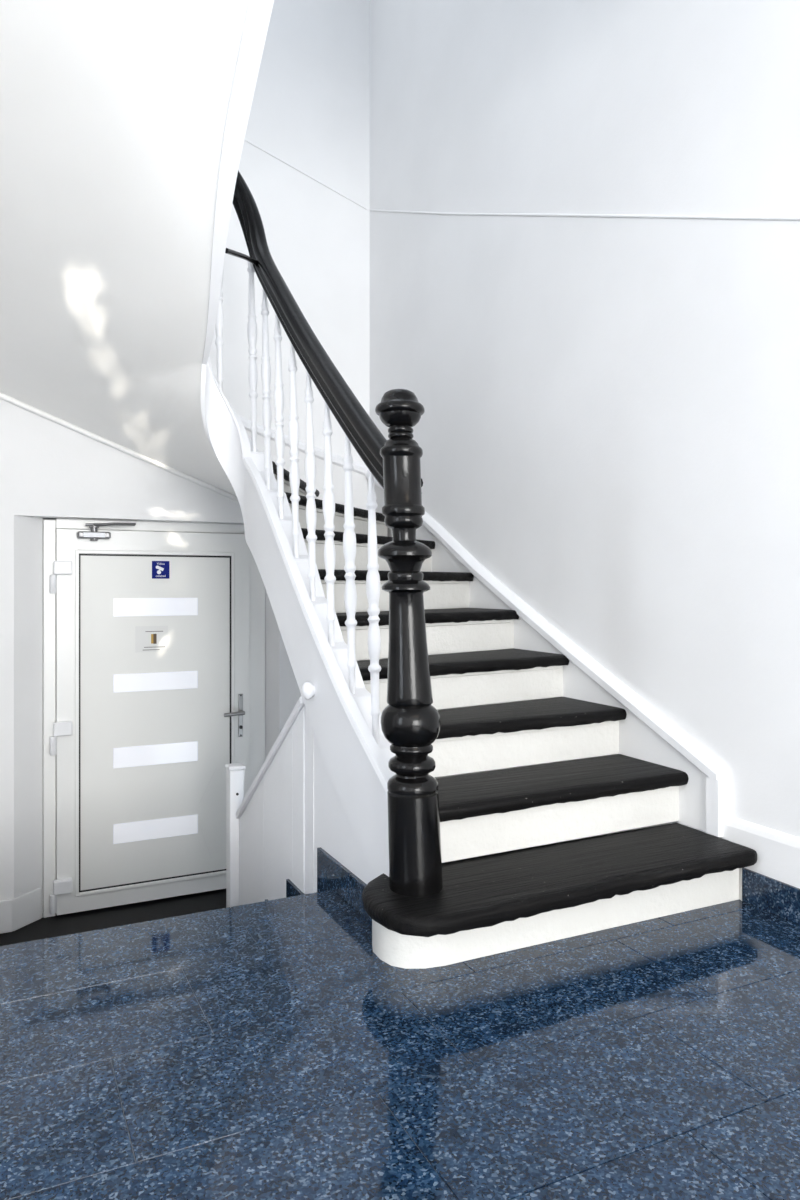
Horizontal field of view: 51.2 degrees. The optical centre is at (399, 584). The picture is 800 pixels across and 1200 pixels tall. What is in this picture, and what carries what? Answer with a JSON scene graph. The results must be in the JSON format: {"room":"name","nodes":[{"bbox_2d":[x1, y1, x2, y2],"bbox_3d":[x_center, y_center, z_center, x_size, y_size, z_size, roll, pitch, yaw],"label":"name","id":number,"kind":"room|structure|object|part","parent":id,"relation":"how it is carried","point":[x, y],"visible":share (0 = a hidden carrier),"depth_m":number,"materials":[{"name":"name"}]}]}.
{"room":"stairwell","nodes":[
{"label":"stairwell","id":0,"kind":"room"},
{"bbox_2d":[0,888,225,945],"bbox_3d":[-0.891,1.503,3.793,2.482,0.743,2.675,0,0,-26],"label":"floor","id":1,"kind":"structure","parent":0,"point":[108,917],"depth_m":4.50,"materials":[{"name":"dark grey matting"}]},
{"bbox_2d":[225,695,304,907],"bbox_3d":[-0.548,1.085,3.349,0.077,1.400,0.942,0,0,-26],"label":"balustrade","id":2,"kind":"object","parent":1,"relation":"on","point":[265,828],"visible":0.62,"depth_m":3.29,"materials":[{"name":"white paint"}]},
{"bbox_3d":[-0.737,1.304,3.738,0.067,0.963,0.066,0,0,-26],"label":"post","id":3,"kind":"part","parent":2,"relation":"part of","materials":[{"name":"white paint"}]},
{"bbox_3d":[-0.524,0.711,3.320,0.034,0.652,0.870,0,0,-26],"label":"rail","id":4,"kind":"part","parent":2,"relation":"part of","materials":[{"name":"white paint"}]},
{"bbox_2d":[0,0,369,917],"bbox_3d":[-1.381,-1.395,4.803,2.482,6.538,0.343,0,0,-26],"label":"wall","id":5,"kind":"structure","parent":0,"point":[310,110],"depth_m":4.89,"materials":[{"name":"white paint"}]},
{"bbox_2d":[0,887,41,933],"bbox_3d":[-2.142,1.702,4.251,0.625,0.166,0.106,0,0,-37],"label":"baseboard","id":6,"kind":"structure","parent":5,"relation":"attached to","point":[16,913],"depth_m":4.34,"materials":[{"name":"white paint"}]},
{"bbox_2d":[43,518,264,917],"bbox_3d":[-1.347,0.713,4.716,1.226,2.145,0.210,0,0,-26],"label":"door","id":7,"kind":"structure","parent":5,"relation":"in","point":[137,747],"depth_m":4.68,"materials":[{"name":"grey plastic"}]},
{"bbox_3d":[-1.647,-0.270,4.500,0.110,0.025,0.003,0,0,-26],"label":"plate","id":8,"kind":"part","parent":7,"relation":"part of","materials":[{"name":"silver metal"}]},
{"bbox_3d":[-1.565,-0.331,4.546,0.267,0.030,0.094,0,0,-32],"label":"closer arm","id":9,"kind":"part","parent":7,"relation":"part of","materials":[{"name":"silver metal"}]},
{"bbox_2d":[135,626,167,652],"bbox_3d":[-1.395,0.304,4.695,0.179,0.146,0.003,0,0,-26],"label":"paper notice","id":10,"kind":"object","parent":7,"relation":"attached to","point":[147,638],"visible":1,"depth_m":4.69,"materials":[{"name":"white paper"}]},
{"bbox_3d":[-1.372,0.748,4.723,0.825,1.824,0.027,0,0,-26],"label":"panel","id":11,"kind":"part","parent":7,"relation":"part of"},
{"bbox_2d":[152,561,168,578],"bbox_3d":[-1.351,-0.086,4.715,0.097,0.099,0.004,0,0,-26],"label":"sign","id":12,"kind":"object","parent":7,"relation":"attached to","point":[160,569],"visible":1,"depth_m":4.71,"materials":[{"name":"blue plastic"}]},
{"bbox_3d":[-0.967,0.748,4.859,0.124,0.028,0.065,0,0,-26],"label":"handle","id":13,"kind":"part","parent":7,"relation":"part of","materials":[{"name":"metal"}]},
{"bbox_3d":[-0.938,0.767,4.914,0.028,0.253,0.008,0,0,-26],"label":"lock plate","id":14,"kind":"part","parent":7,"relation":"part of","materials":[{"name":"metal"}]},
{"bbox_2d":[244,139,366,209],"bbox_3d":[-0.763,-2.530,4.911,1.244,0.407,0.011,0,0,-26],"label":"trim","id":15,"kind":"structure","parent":5,"relation":"attached to","point":[251,143],"depth_m":5.00,"materials":[{"name":"white paint"}]},
{"bbox_2d":[0,890,799,1199],"bbox_3d":[0.552,1.038,-0.554,3.678,0.141,6.442,0,0,-26],"label":"floor","id":16,"kind":"structure","parent":0,"point":[265,1050],"depth_m":1.68,"materials":[{"name":"stone"}]},
{"bbox_2d":[0,0,756,968],"bbox_3d":[-0.649,-0.365,3.289,2.486,4.303,3.018,0,0,-26],"label":"staircase","id":17,"kind":"structure","parent":16,"relation":"on","point":[123,123],"depth_m":2.88,"materials":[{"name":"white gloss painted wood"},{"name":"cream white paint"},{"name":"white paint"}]},
{"bbox_3d":[-0.415,-0.961,2.832,0.268,3.111,1.850,0,0,-26],"label":"string moulding","id":18,"kind":"part","parent":17,"relation":"part of","materials":[{"name":"white paint"}]},
{"bbox_3d":[-0.311,0.356,2.813,0.040,0.060,0.052,0,0,-26],"label":"string knob","id":19,"kind":"part","parent":17,"relation":"part of","materials":[{"name":"white paint"}]},
{"bbox_2d":[215,170,422,743],"bbox_3d":[-0.482,-1.367,2.969,0.410,3.687,1.683,0,0,-26],"label":"stair railing","id":20,"kind":"object","parent":17,"relation":"on","point":[359,429],"visible":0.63,"depth_m":2.99,"materials":[{"name":"white paint"}]},
{"bbox_3d":[-0.625,-1.307,3.328,0.027,0.141,0.445,0,0,5],"label":"tie rod","id":21,"kind":"part","parent":20,"relation":"part of","materials":[{"name":"black metal"}]},
{"bbox_3d":[-0.482,-1.716,2.969,0.410,2.990,1.683,0,0,-26],"label":"handrail","id":22,"kind":"part","parent":20,"relation":"part of","materials":[{"name":"black wood"}]},
{"bbox_3d":[-0.170,1.083,2.617,0.020,1.406,0.704,0,0,-26],"label":"spandrel panel","id":23,"kind":"part","parent":17,"relation":"part of","materials":[{"name":"white paint"}]},
{"bbox_2d":[375,389,442,896],"bbox_3d":[0.024,0.141,2.207,0.178,1.314,0.159,0,0,4],"label":"newel post","id":24,"kind":"object","parent":17,"relation":"on","point":[410,723],"visible":1,"depth_m":2.16,"materials":[{"name":"black paint"}]},
{"bbox_2d":[370,0,799,837],"bbox_3d":[1.706,-1.395,1.434,0.132,6.538,9.187,0,0,-26],"label":"wall","id":25,"kind":"structure","parent":0,"point":[609,425],"depth_m":3.14,"materials":[{"name":"white paint"}]},
{"bbox_2d":[370,209,799,220],"bbox_3d":[0.658,-1.531,3.442,0.011,1.595,3.863,0,0,-26],"label":"trim","id":26,"kind":"structure","parent":25,"relation":"attached to","point":[772,218],"depth_m":3.10,"materials":[{"name":"white paint"}]},
{"bbox_2d":[720,815,799,923],"bbox_3d":[2.309,0.849,0.002,0.031,0.238,5.909,0,0,-26],"label":"baseboard","id":27,"kind":"structure","parent":25,"relation":"attached to","point":[772,884],"depth_m":2.48,"materials":[{"name":"white paint"}]}
]}

